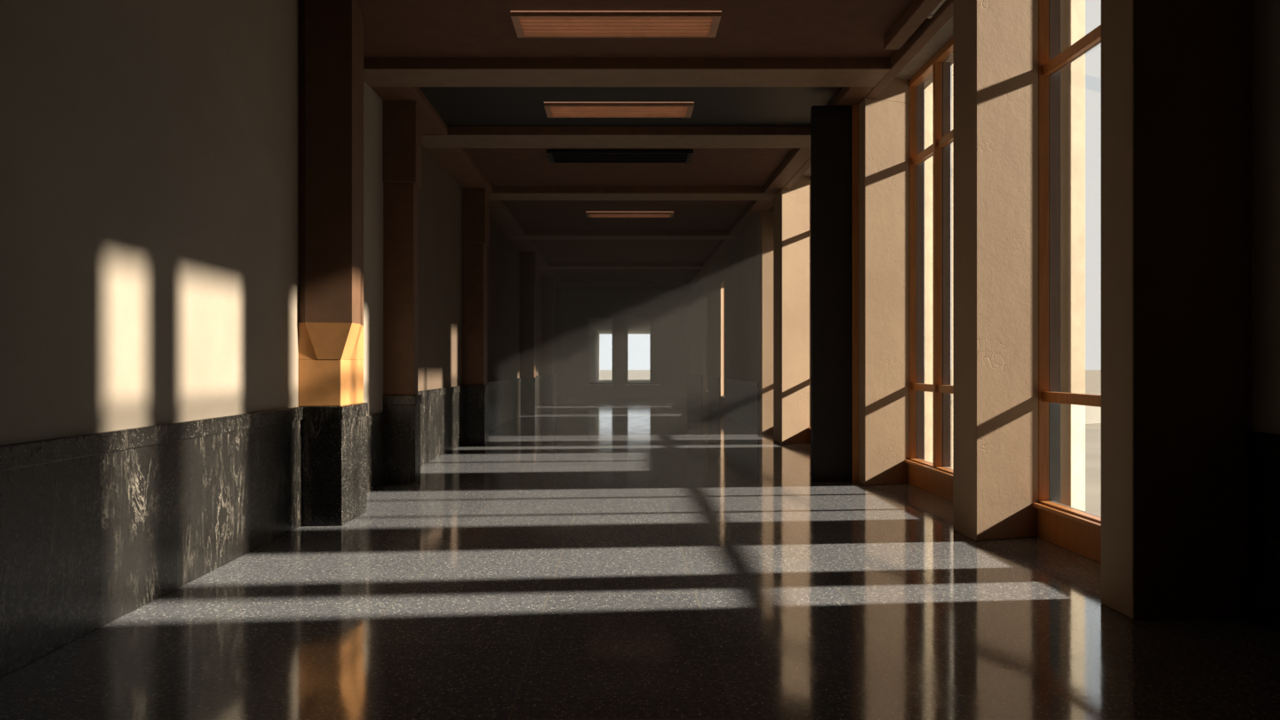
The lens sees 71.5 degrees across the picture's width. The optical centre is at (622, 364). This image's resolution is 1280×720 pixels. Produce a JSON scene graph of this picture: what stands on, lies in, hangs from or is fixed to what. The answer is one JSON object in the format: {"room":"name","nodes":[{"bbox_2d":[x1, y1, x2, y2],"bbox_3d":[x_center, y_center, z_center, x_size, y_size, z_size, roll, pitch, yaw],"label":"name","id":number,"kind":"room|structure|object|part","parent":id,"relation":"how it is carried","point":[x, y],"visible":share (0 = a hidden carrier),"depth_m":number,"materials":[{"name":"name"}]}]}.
{"room":"building corridor","nodes":[
{"label":"building corridor","id":0,"kind":"room"},
{"bbox_2d":[0,0,557,677],"bbox_3d":[-2.583,-0.805,15.500,0.234,4.110,37.400,0,0,0],"label":"wall","id":1,"kind":"structure","parent":0,"point":[151,416],"depth_m":4.83,"materials":[{"name":"beige paint"}]},
{"bbox_2d":[298,0,367,526],"bbox_3d":[-2.300,-0.805,7.200,0.400,4.110,0.720,0,0,0],"label":"pilaster","id":2,"kind":"object","parent":1,"relation":"attached to","point":[331,32],"visible":0.98,"depth_m":6.88,"materials":[{"name":"paint"}]},
{"bbox_2d":[382,100,422,484],"bbox_3d":[-2.324,-0.805,9.400,0.352,4.110,0.264,0,0,0],"label":"pilaster","id":3,"kind":"object","parent":1,"relation":"attached to","point":[402,119],"visible":0.9,"depth_m":9.30,"materials":[{"name":"brown paint"}]},
{"bbox_2d":[371,87,560,284],"bbox_3d":[-2.295,-2.806,19.655,0.410,0.108,21.690,0,0,0],"label":"ceiling beam","id":4,"kind":"structure","parent":1,"relation":"attached to","point":[457,162],"depth_m":12.43,"materials":[{"name":"brown paint"}]},
{"bbox_2d":[462,188,489,444],"bbox_3d":[-2.319,-0.805,14.100,0.362,4.110,0.464,0,0,0],"label":"pilaster","id":5,"kind":"object","parent":1,"relation":"attached to","point":[476,202],"visible":0.87,"depth_m":13.90,"materials":[{"name":"brown paint"}]},
{"bbox_2d":[520,251,536,415],"bbox_3d":[-2.309,-0.805,21.900,0.382,4.110,0.464,0,0,0],"label":"pilaster","id":6,"kind":"object","parent":1,"relation":"attached to","point":[528,260],"visible":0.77,"depth_m":21.70,"materials":[{"name":"brown paint"}]},
{"bbox_2d":[541,275,554,404],"bbox_3d":[-2.309,-0.805,27.700,0.382,4.110,0.464,0,0,0],"label":"pilaster","id":7,"kind":"object","parent":1,"relation":"attached to","point":[548,282],"visible":0.88,"depth_m":27.50,"materials":[{"name":"brown paint"}]},
{"bbox_2d":[556,289,687,397],"bbox_3d":[-0.020,-0.805,34.125,5.360,4.110,0.250,0,0,0],"label":"wall","id":8,"kind":"structure","parent":0,"point":[668,309],"depth_m":34.00,"materials":[{"name":"beige plaster"}]},
{"bbox_2d":[586,316,614,385],"bbox_3d":[-0.835,-0.520,34.015,1.050,2.640,0.210,0,0,0],"label":"window","id":9,"kind":"structure","parent":8,"relation":"in","point":[588,384],"depth_m":34.02,"materials":[{"name":"grey metal"}]},
{"bbox_3d":[-0.835,0.775,33.955,1.050,0.050,0.090,0,0,0],"label":"sill","id":10,"kind":"part","parent":9,"relation":"part of","materials":[{"name":"grey paint"}]},
{"bbox_2d":[625,316,660,385],"bbox_3d":[0.795,-0.520,34.015,1.310,2.640,0.210,0,0,0],"label":"window","id":11,"kind":"structure","parent":8,"relation":"in","point":[650,317],"depth_m":34.02,"materials":[{"name":"grey metal"}]},
{"bbox_3d":[0.645,-0.545,34.070,0.950,2.590,0.100,0,0,0],"label":"frame","id":12,"kind":"part","parent":11,"relation":"part of","materials":[{"name":"grey metal"}]},
{"bbox_3d":[0.795,0.775,33.955,1.310,0.050,0.090,0,0,0],"label":"sill","id":13,"kind":"part","parent":11,"relation":"part of","materials":[{"name":"grey paint"}]},
{"bbox_2d":[0,397,1279,719],"bbox_3d":[0.250,1.310,15.500,6.100,0.120,37.600,0,0,0],"label":"floor","id":14,"kind":"structure","parent":0,"point":[594,558],"depth_m":4.46,"materials":[{"name":"stone"}]},
{"bbox_2d":[759,206,773,434],"bbox_3d":[2.900,-0.875,16.050,0.800,4.250,0.295,0,0,0],"label":"pillar","id":15,"kind":"structure","parent":14,"relation":"on","point":[765,218],"depth_m":15.96,"materials":[{"name":"beige paint"}]},
{"bbox_2d":[810,104,858,482],"bbox_3d":[2.260,-0.750,9.463,0.479,4.000,0.135,0,0,0],"label":"column","id":16,"kind":"structure","parent":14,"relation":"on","point":[834,129],"depth_m":9.43,"materials":[{"name":"black paint"}]},
{"bbox_3d":[2.470,-0.750,9.415,0.059,4.000,0.039,0,0,0],"label":"edge post","id":17,"kind":"part","parent":16,"relation":"part of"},
{"bbox_2d":[904,36,952,501],"bbox_3d":[3.075,-0.875,8.130,0.210,4.250,2.610,0,0,0],"label":"window","id":18,"kind":"structure","parent":14,"relation":"on","point":[934,477],"depth_m":8.61,"materials":[{"name":"brown wood"}]},
{"bbox_3d":[3.001,1.017,8.130,0.062,0.030,2.600,0,0,0],"label":"sill","id":19,"kind":"part","parent":18,"relation":"part of","materials":[{"name":"brown wood"}]},
{"bbox_3d":[3.038,1.141,8.130,0.065,0.218,2.600,0,0,0],"label":"apron panel","id":20,"kind":"part","parent":18,"relation":"part of","materials":[{"name":"brown wood"}]},
{"bbox_3d":[3.140,-0.990,8.130,0.080,4.020,2.610,0,0,0],"label":"frame","id":21,"kind":"part","parent":18,"relation":"part of","materials":[{"name":"brown wood"}]},
{"bbox_2d":[952,0,1071,541],"bbox_3d":[2.878,-0.875,6.626,0.922,4.250,0.440,0,0,-17],"label":"pillar","id":22,"kind":"structure","parent":14,"relation":"on","point":[996,42],"depth_m":6.39,"materials":[{"name":"beige paint"}]},
{"bbox_2d":[1032,0,1100,562],"bbox_3d":[3.075,-0.875,5.625,0.210,4.250,1.800,0,0,0],"label":"window","id":23,"kind":"structure","parent":14,"relation":"on","point":[1072,529],"depth_m":6.45,"materials":[{"name":"brown wood"}]},
{"bbox_3d":[3.001,1.017,5.625,0.062,0.030,1.790,0,0,0],"label":"sill","id":24,"kind":"part","parent":23,"relation":"part of","materials":[{"name":"brown wood"}]},
{"bbox_3d":[3.038,1.141,5.625,0.065,0.218,1.790,0,0,0],"label":"apron panel","id":25,"kind":"part","parent":23,"relation":"part of","materials":[{"name":"brown wood"}]},
{"bbox_2d":[354,0,952,289],"bbox_3d":[0.300,-3.026,15.500,6.000,0.348,37.400,0,0,0],"label":"ceiling","id":26,"kind":"structure","parent":0,"point":[392,28],"depth_m":9.52,"materials":[{"name":"black paint"}]},
{"bbox_2d":[421,126,810,148],"bbox_3d":[0.000,-2.805,10.980,5.000,0.110,0.640,0,0,0],"label":"ceiling beam","id":27,"kind":"structure","parent":26,"relation":"attached to","point":[458,137],"depth_m":10.76,"materials":[{"name":"brown paint"}]},
{"bbox_2d":[510,10,721,37],"bbox_3d":[-0.050,-2.829,7.405,1.700,0.043,0.470,0,0,0],"label":"ceiling light","id":28,"kind":"object","parent":26,"relation":"attached to","point":[526,23],"visible":1,"depth_m":7.40,"materials":[{"name":"beige plastic"}]},
{"bbox_2d":[510,10,721,11],"bbox_3d":[-0.050,-2.848,7.405,1.700,0.007,0.470,0,0,0],"label":"diffuser","id":29,"kind":"object","parent":28,"relation":"attached to","point":[510,11],"depth_m":7.17,"materials":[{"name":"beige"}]},
{"bbox_2d":[544,102,694,117],"bbox_3d":[-0.035,-2.829,9.890,1.630,0.043,0.460,0,0,0],"label":"ceiling light","id":30,"kind":"object","parent":26,"relation":"attached to","point":[553,109],"visible":1,"depth_m":9.88,"materials":[{"name":"beige plastic"}]},
{"bbox_2d":[550,102,694,103],"bbox_3d":[-0.035,-2.848,9.890,1.630,0.007,0.460,0,0,0],"label":"diffuser","id":31,"kind":"object","parent":30,"relation":"attached to","point":[550,102],"depth_m":9.66,"materials":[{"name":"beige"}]},
{"bbox_2d":[546,149,693,162],"bbox_3d":[-0.030,-2.829,12.100,1.940,0.043,0.600,0,0,0],"label":"ceiling light","id":32,"kind":"object","parent":26,"relation":"attached to","point":[555,156],"visible":1,"depth_m":12.00,"materials":[{"name":"black paint"}]},
{"bbox_2d":[546,149,693,150],"bbox_3d":[-0.030,-2.848,12.100,1.940,0.007,0.600,0,0,0],"label":"diffuser","id":33,"kind":"object","parent":32,"relation":"attached to","point":[547,149],"depth_m":11.80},
{"bbox_2d":[505,230,738,239],"bbox_3d":[0.000,-2.805,19.300,5.000,0.110,0.600,0,0,0],"label":"ceiling beam","id":34,"kind":"structure","parent":26,"relation":"attached to","point":[529,235],"depth_m":19.00,"materials":[{"name":"brown paint"}]},
{"bbox_2d":[536,263,711,269],"bbox_3d":[0.000,-2.805,25.300,5.000,0.110,0.600,0,0,0],"label":"ceiling beam","id":35,"kind":"structure","parent":26,"relation":"attached to","point":[550,266],"depth_m":25.00,"materials":[{"name":"brown paint"}]},
{"bbox_2d":[554,280,694,286],"bbox_3d":[0.000,-2.805,30.800,5.000,0.110,0.600,0,0,0],"label":"ceiling beam","id":36,"kind":"structure","parent":26,"relation":"attached to","point":[563,283],"depth_m":30.50,"materials":[{"name":"brown paint"}]},
{"bbox_2d":[363,57,890,87],"bbox_3d":[0.000,-2.805,8.545,5.000,0.110,0.530,0,0,0],"label":"ceiling beam","id":37,"kind":"structure","parent":26,"relation":"attached to","point":[378,72],"depth_m":8.35,"materials":[{"name":"brown paint"}]},
{"bbox_2d":[586,211,673,217],"bbox_3d":[0.145,-2.829,16.800,1.630,0.043,0.400,0,0,0],"label":"ceiling light","id":38,"kind":"object","parent":26,"relation":"attached to","point":[589,214],"visible":1,"depth_m":16.73,"materials":[{"name":"beige plastic"}]},
{"bbox_3d":[0.090,-2.861,9.735,4.360,0.018,1.850,0,0,0],"label":"coffer panel","id":39,"kind":"part","parent":26,"relation":"part of","materials":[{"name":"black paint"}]},
{"bbox_2d":[488,186,777,199],"bbox_3d":[0.000,-2.805,14.600,5.000,0.110,0.600,0,0,0],"label":"ceiling beam","id":40,"kind":"structure","parent":26,"relation":"attached to","point":[499,193],"depth_m":14.36,"materials":[{"name":"brown paint"}]},
{"bbox_2d":[688,0,953,291],"bbox_3d":[2.560,-2.975,15.400,0.120,0.450,37.200,0,0,0],"label":"beam","id":41,"kind":"structure","parent":26,"relation":"attached to","point":[929,28],"depth_m":7.86,"materials":[{"name":"brown paint"}]},
{"bbox_2d":[883,0,942,49],"bbox_3d":[2.360,-2.810,2.400,0.140,0.100,10.800,0,0,0],"label":"trim","id":42,"kind":"structure","parent":26,"relation":"attached to","point":[916,14],"depth_m":7.24,"materials":[{"name":"brown paint"}]},
{"bbox_2d":[927,0,945,18],"bbox_3d":[2.468,-2.815,4.622,0.068,0.068,5.045,0,0,0],"label":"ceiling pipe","id":43,"kind":"object","parent":26,"relation":"attached to","point":[942,2],"visible":0.45,"depth_m":6.99,"materials":[{"name":"grey metal"}]},
{"bbox_2d":[687,214,759,432],"bbox_3d":[2.623,-0.750,25.100,0.314,4.000,17.800,0,0,0],"label":"wall","id":44,"kind":"structure","parent":0,"point":[735,396],"depth_m":20.58,"materials":[{"name":"beige paint"}]},
{"bbox_2d":[707,296,708,391],"bbox_3d":[2.680,-0.630,26.450,0.160,2.860,1.100,0,0,0],"label":"window","id":45,"kind":"structure","parent":44,"relation":"in","point":[708,297],"depth_m":26.95,"materials":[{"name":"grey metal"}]},
{"bbox_2d":[724,283,725,377],"bbox_3d":[2.680,-0.630,22.150,0.160,2.860,1.100,0,0,0],"label":"window","id":46,"kind":"structure","parent":44,"relation":"in","point":[724,284],"depth_m":22.64,"materials":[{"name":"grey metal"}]},
{"bbox_2d":[688,87,872,284],"bbox_3d":[2.385,-2.806,19.655,0.230,0.108,21.690,0,0,0],"label":"trim","id":47,"kind":"structure","parent":44,"relation":"attached to","point":[847,96],"depth_m":13.46,"materials":[{"name":"brown paint"}]},
{"bbox_2d":[773,175,810,444],"bbox_3d":[2.760,-0.875,14.350,0.520,4.250,0.900,0,0,0],"label":"pillar","id":48,"kind":"structure","parent":0,"point":[791,206],"depth_m":14.07,"materials":[{"name":"beige paint"}]},
{"bbox_2d":[858,77,909,485],"bbox_3d":[2.760,-0.875,9.298,0.520,4.250,0.271,0,0,0],"label":"pillar","id":49,"kind":"structure","parent":0,"point":[884,119],"depth_m":9.27,"materials":[{"name":"beige paint"}]},
{"bbox_2d":[1100,0,1251,619],"bbox_3d":[2.900,-0.875,4.576,0.800,4.250,0.448,0,0,0],"label":"pillar","id":50,"kind":"structure","parent":0,"point":[1176,75],"depth_m":4.35,"materials":[{"name":"beige paint"}]},
{"bbox_2d":[1245,0,1279,632],"bbox_3d":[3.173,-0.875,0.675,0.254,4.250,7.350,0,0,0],"label":"column","id":51,"kind":"structure","parent":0,"point":[1262,444],"depth_m":4.25,"materials":[{"name":"beige paint"}]},
{"label":"outside","id":52,"kind":"structure","parent":0,"visible":0},
{"bbox_2d":[945,400,1100,516],"bbox_3d":[40.000,1.490,-12.850,200.000,0.220,94.300,0,0,0],"label":"ground","id":53,"kind":"structure","parent":52,"point":[1092,431],"depth_m":11.95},
{"bbox_2d":[924,82,932,463],"bbox_3d":[3.530,-1.610,10.161,0.374,5.980,0.114,0,0,-45],"label":"stone post","id":54,"kind":"object","parent":53,"relation":"on","point":[928,92],"visible":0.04,"depth_m":10.09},
{"bbox_2d":[951,64,952,469],"bbox_3d":[3.737,-1.610,9.886,0.396,5.980,0.119,0,0,-43],"label":"stone post","id":55,"kind":"object","parent":53,"relation":"on","point":[952,64],"visible":0.02,"depth_m":9.79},
{"bbox_2d":[1071,0,1085,511],"bbox_3d":[3.648,-1.610,7.154,0.431,5.980,0.124,0,0,-41],"label":"stone post","id":56,"kind":"object","parent":53,"relation":"on","point":[1077,6],"visible":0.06,"depth_m":7.12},
{"bbox_2d":[1085,392,1100,423],"bbox_3d":[12.383,1.030,21.685,8.168,0.700,0.471,0,0,-30],"label":"wall","id":57,"kind":"structure","parent":53,"relation":"on","point":[1092,413],"depth_m":20.59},
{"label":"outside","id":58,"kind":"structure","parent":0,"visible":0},
{"bbox_2d":[599,369,1100,399],"bbox_3d":[40.000,1.490,127.150,200.000,0.220,185.700,0,0,0],"label":"terrace","id":59,"kind":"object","parent":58,"point":[1092,377],"depth_m":102.22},
{"bbox_2d":[588,317,649,383],"bbox_3d":[0.250,-0.345,44.125,4.300,3.390,19.750,0,0,0],"label":"wall","id":60,"kind":"structure","parent":59,"relation":"on","point":[596,326],"depth_m":43.30,"materials":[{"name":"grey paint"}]}
]}

